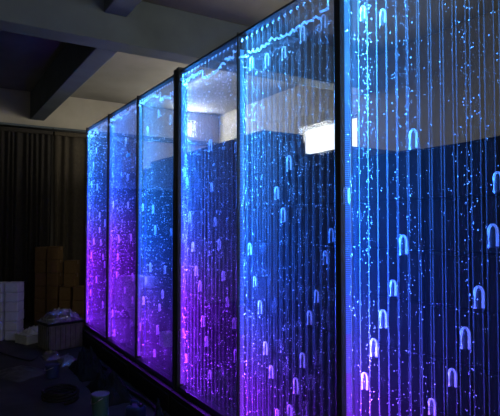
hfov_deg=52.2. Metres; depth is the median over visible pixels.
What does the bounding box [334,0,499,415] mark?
panel
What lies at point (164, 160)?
carton
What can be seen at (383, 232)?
carton
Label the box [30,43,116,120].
beam
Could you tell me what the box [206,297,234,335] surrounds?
carton
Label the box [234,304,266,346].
carton
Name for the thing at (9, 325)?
carton
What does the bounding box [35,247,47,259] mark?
carton
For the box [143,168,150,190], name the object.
carton
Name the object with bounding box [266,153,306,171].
carton
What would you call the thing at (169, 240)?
carton
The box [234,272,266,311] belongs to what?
carton
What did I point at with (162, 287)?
carton
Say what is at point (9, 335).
carton
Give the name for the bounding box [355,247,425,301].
carton
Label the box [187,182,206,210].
carton
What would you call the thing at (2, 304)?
carton
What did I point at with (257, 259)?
carton
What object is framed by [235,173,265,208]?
carton
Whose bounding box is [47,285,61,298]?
carton
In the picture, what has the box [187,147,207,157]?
carton
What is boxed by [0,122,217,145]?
trim
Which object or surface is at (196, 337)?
carton
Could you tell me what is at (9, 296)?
carton
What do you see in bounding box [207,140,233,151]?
carton
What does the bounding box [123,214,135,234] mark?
carton
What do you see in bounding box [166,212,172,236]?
carton
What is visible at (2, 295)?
carton
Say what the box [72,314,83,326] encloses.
carton
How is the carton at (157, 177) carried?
on the carton at (159, 202)
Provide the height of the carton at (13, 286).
0.128 m
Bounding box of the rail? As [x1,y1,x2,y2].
[0,124,135,138]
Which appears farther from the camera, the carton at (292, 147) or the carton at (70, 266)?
the carton at (70, 266)
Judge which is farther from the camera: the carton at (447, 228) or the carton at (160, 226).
the carton at (160, 226)
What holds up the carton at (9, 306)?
on the carton at (9, 316)
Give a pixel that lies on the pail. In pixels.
(100, 399)
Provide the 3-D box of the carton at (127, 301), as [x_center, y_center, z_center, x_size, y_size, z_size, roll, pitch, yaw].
[-1.802,1.658,8.599,0.500,0.345,0.617,1,-2,-32]
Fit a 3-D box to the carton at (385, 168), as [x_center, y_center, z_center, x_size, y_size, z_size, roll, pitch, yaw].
[1.182,-0.218,3.824,0.500,0.345,0.617,1,-2,-32]
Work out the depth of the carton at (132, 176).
8.49 m
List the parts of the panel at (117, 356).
post, rail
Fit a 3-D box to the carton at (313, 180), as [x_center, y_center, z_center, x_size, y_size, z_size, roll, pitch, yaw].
[0.849,-0.201,4.359,0.500,0.345,0.617,1,-2,-32]
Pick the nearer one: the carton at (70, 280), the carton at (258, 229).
the carton at (258, 229)
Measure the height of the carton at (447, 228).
0.345 m
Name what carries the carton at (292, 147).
on the carton at (257, 199)
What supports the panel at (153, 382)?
on the floor
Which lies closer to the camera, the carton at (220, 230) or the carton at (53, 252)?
the carton at (220, 230)
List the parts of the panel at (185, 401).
post, rail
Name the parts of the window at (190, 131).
pane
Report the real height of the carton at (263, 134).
0.080 m
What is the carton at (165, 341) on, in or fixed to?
on the floor
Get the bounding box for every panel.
[83,116,107,359]
[102,98,136,382]
[130,69,175,414]
[171,35,236,415]
[236,0,334,415]
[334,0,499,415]
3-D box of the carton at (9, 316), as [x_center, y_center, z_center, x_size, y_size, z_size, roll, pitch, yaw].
[-3.201,1.458,6.939,0.178,0.128,0.200,0,-2,0]
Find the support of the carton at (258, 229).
on the carton at (257, 259)
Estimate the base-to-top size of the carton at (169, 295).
0.345 m
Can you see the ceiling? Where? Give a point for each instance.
(24, 59)
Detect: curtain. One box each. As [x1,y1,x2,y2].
[0,126,52,319]
[53,131,135,313]
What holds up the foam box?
on the floor
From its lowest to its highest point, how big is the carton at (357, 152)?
0.100 m
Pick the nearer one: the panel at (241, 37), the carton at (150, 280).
the panel at (241, 37)
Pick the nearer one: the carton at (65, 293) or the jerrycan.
the jerrycan
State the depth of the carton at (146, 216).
7.82 m
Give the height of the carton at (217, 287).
0.345 m
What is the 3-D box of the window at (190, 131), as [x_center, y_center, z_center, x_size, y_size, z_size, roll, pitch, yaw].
[-1.247,-1.544,9.958,0.320,0.330,0.050,1,-2,-32]
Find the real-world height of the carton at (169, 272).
0.345 m
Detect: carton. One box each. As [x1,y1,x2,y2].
[0,282,6,292]
[0,292,4,301]
[0,301,4,311]
[0,311,5,321]
[0,320,4,330]
[0,330,4,340]
[4,319,22,330]
[5,281,23,291]
[5,291,23,301]
[5,300,23,311]
[5,309,23,320]
[5,328,23,339]
[34,311,46,324]
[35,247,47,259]
[35,260,46,272]
[46,312,58,318]
[47,246,62,259]
[47,259,62,272]
[47,272,62,285]
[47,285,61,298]
[47,299,58,311]
[59,286,72,299]
[59,299,72,312]
[59,313,71,317]
[64,260,79,273]
[64,273,78,286]
[72,300,83,313]
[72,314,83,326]
[73,285,83,300]
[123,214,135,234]
[123,235,135,255]
[123,255,135,277]
[123,275,134,297]
[123,295,133,319]
[124,171,135,193]
[124,193,135,213]
[134,286,159,316]
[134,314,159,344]
[142,236,150,258]
[142,258,149,275]
[142,276,153,287]
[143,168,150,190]
[143,191,149,212]
[143,213,150,235]
[150,158,166,166]
[150,188,165,212]
[150,212,165,236]
[150,236,165,260]
[150,259,166,285]
[151,164,166,189]
[154,283,165,309]
[159,331,171,347]
[160,309,165,331]
[165,311,171,330]
[166,162,172,187]
[166,187,172,211]
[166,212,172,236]
[166,237,172,261]
[166,262,172,287]
[166,286,172,312]
[167,156,172,162]
[186,238,205,267]
[186,265,205,296]
[186,292,205,325]
[186,319,206,354]
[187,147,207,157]
[187,153,206,183]
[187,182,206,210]
[187,210,206,238]
[206,209,235,239]
[206,239,235,271]
[206,268,234,303]
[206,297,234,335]
[206,326,234,367]
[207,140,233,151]
[207,146,234,180]
[207,178,234,209]
[234,130,302,145]
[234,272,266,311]
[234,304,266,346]
[235,138,304,176]
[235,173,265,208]
[235,207,265,241]
[235,241,265,276]
[235,336,266,382]
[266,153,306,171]
[266,167,304,206]
[266,206,303,243]
[266,242,304,283]
[267,278,304,322]
[267,313,304,360]
[267,348,304,401]
[303,203,355,246]
[304,159,355,204]
[304,245,355,291]
[304,284,355,336]
[304,324,355,380]
[305,364,355,415]
[306,146,395,165]
[354,149,425,202]
[355,200,425,250]
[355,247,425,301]
[355,292,425,353]
[355,337,426,406]
[355,383,426,415]
[424,137,499,198]
[424,196,499,254]
[424,251,499,313]
[425,303,499,373]
[426,355,499,415]
[426,407,450,415]
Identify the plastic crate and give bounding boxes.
[36,316,84,351]
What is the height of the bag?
0.089 m
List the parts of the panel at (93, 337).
post, rail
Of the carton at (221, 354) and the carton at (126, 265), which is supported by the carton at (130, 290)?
the carton at (126, 265)
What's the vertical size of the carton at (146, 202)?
0.345 m
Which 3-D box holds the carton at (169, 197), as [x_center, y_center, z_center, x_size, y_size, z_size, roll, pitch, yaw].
[-0.810,-0.117,7.045,0.500,0.345,0.617,1,-2,-32]
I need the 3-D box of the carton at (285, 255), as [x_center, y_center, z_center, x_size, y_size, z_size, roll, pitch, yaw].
[0.529,0.506,4.880,0.500,0.345,0.617,1,-2,-32]
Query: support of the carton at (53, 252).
on the carton at (53, 266)
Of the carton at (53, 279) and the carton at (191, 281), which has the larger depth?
the carton at (53, 279)
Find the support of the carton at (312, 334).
on the carton at (326, 380)
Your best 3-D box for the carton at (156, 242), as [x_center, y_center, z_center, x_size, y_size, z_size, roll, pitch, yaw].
[-1.132,0.590,7.565,0.500,0.345,0.617,1,-2,-32]
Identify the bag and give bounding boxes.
[21,326,37,333]
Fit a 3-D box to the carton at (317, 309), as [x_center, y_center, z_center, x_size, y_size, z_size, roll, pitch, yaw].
[0.849,0.834,4.326,0.500,0.345,0.617,1,-2,-32]
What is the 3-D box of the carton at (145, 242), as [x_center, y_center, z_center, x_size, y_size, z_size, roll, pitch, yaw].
[-1.475,0.607,8.096,0.500,0.345,0.617,1,-2,-31]
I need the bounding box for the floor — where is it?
[0,312,329,415]
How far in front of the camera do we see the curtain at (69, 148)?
8.71 m
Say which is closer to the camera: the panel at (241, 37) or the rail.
the panel at (241, 37)
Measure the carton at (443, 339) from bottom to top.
0.345 m
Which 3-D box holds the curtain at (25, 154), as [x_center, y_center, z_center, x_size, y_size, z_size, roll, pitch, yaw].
[-3.605,0.257,8.180,0.784,3.060,0.129,1,-2,-32]
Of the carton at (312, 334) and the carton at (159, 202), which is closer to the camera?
the carton at (312, 334)
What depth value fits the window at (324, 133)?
7.61 m
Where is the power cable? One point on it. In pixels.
(0, 352)
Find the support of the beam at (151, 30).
attached to the wall at (440, 82)
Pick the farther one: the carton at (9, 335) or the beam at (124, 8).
the carton at (9, 335)
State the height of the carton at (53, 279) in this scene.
0.202 m
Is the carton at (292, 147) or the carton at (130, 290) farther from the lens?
the carton at (130, 290)
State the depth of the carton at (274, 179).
4.75 m
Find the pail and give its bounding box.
[90,390,109,415]
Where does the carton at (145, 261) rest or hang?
on the carton
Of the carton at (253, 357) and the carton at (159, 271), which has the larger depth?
the carton at (159, 271)
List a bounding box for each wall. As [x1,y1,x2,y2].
[0,88,218,245]
[219,9,499,151]
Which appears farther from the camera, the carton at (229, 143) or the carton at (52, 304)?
the carton at (52, 304)
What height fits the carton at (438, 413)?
0.345 m
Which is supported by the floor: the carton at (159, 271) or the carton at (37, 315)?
the carton at (37, 315)
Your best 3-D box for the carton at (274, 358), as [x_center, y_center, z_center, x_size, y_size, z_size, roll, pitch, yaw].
[0.533,1.540,4.851,0.500,0.345,0.617,1,-2,-32]
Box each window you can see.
[187,120,193,136]
[303,114,356,153]
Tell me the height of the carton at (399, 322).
0.345 m
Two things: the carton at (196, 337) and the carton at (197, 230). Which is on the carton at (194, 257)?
the carton at (197, 230)
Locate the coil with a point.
(72, 391)
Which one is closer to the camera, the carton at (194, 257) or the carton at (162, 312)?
the carton at (194, 257)
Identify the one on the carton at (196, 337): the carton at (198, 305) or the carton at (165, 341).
the carton at (198, 305)
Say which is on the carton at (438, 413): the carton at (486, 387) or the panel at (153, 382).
the carton at (486, 387)
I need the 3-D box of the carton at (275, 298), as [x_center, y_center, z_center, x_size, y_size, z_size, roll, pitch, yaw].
[0.533,0.851,4.875,0.500,0.345,0.617,1,-2,-32]
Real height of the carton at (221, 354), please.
0.345 m
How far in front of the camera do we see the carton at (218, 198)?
5.79 m
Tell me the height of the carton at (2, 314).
0.128 m
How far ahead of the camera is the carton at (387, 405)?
3.67 m
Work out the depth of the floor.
4.96 m
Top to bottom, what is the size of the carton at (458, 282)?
0.345 m
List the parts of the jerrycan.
handle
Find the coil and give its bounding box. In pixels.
[40,383,78,404]
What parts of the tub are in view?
lid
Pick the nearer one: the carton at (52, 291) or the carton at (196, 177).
the carton at (196, 177)
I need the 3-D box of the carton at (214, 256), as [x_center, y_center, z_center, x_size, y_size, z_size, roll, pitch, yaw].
[-0.152,0.539,5.948,0.500,0.345,0.617,1,-2,-32]
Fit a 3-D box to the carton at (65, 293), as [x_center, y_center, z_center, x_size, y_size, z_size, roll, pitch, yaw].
[-2.819,1.307,7.868,0.178,0.200,0.200,0,-2,1]
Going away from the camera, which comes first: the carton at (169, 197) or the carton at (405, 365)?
the carton at (405, 365)
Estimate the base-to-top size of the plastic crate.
0.340 m
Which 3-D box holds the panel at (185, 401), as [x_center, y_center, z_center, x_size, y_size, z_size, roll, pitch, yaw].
[-0.327,0.250,3.814,0.160,2.860,0.982,1,-2,-32]
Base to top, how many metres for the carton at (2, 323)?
0.128 m
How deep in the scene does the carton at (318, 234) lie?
4.28 m
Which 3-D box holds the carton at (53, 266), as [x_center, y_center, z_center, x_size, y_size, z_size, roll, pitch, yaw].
[-3.044,0.901,7.956,0.178,0.202,0.200,0,-2,-1]
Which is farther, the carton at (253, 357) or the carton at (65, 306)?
the carton at (65, 306)
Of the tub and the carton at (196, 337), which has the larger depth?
the carton at (196, 337)
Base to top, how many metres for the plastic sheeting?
0.062 m
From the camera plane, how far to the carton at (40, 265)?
7.92 m
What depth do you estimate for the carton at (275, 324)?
4.72 m
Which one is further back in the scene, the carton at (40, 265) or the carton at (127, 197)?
the carton at (127, 197)
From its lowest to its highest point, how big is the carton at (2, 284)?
0.128 m
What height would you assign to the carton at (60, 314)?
0.200 m
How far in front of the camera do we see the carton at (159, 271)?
7.38 m
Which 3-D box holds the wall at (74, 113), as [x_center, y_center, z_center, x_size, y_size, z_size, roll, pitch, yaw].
[-3.954,-0.051,8.261,8.100,4.040,0.200,1,-2,-32]
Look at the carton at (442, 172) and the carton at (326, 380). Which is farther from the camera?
the carton at (326, 380)
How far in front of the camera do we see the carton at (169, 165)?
7.08 m
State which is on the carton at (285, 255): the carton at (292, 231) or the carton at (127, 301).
the carton at (292, 231)
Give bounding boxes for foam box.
[15,332,37,344]
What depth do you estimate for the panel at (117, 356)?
5.80 m
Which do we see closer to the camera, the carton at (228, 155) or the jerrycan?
the jerrycan
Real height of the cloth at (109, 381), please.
0.232 m
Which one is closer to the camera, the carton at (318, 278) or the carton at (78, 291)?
the carton at (318, 278)
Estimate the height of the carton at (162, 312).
0.345 m
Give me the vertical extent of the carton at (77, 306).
0.205 m
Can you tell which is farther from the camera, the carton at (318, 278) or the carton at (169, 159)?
the carton at (169, 159)
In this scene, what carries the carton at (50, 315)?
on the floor
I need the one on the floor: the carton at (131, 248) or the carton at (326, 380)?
the carton at (326, 380)
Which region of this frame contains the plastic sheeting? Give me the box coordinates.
[0,365,45,381]
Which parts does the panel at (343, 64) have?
post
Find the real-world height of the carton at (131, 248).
0.345 m
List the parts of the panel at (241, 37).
post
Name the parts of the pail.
lid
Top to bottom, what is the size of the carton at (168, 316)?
0.345 m
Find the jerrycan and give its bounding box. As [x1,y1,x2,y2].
[125,399,145,415]
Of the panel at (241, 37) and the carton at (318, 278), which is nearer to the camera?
the panel at (241, 37)
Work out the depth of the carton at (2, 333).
6.82 m
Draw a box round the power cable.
[0,352,37,360]
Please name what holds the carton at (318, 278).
on the carton at (317, 309)
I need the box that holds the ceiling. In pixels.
[0,0,499,115]
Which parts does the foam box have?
lid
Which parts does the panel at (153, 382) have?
post, rail, post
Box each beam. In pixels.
[0,0,374,94]
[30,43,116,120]
[104,0,141,16]
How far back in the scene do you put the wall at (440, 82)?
6.00 m
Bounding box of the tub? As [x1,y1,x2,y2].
[44,363,59,378]

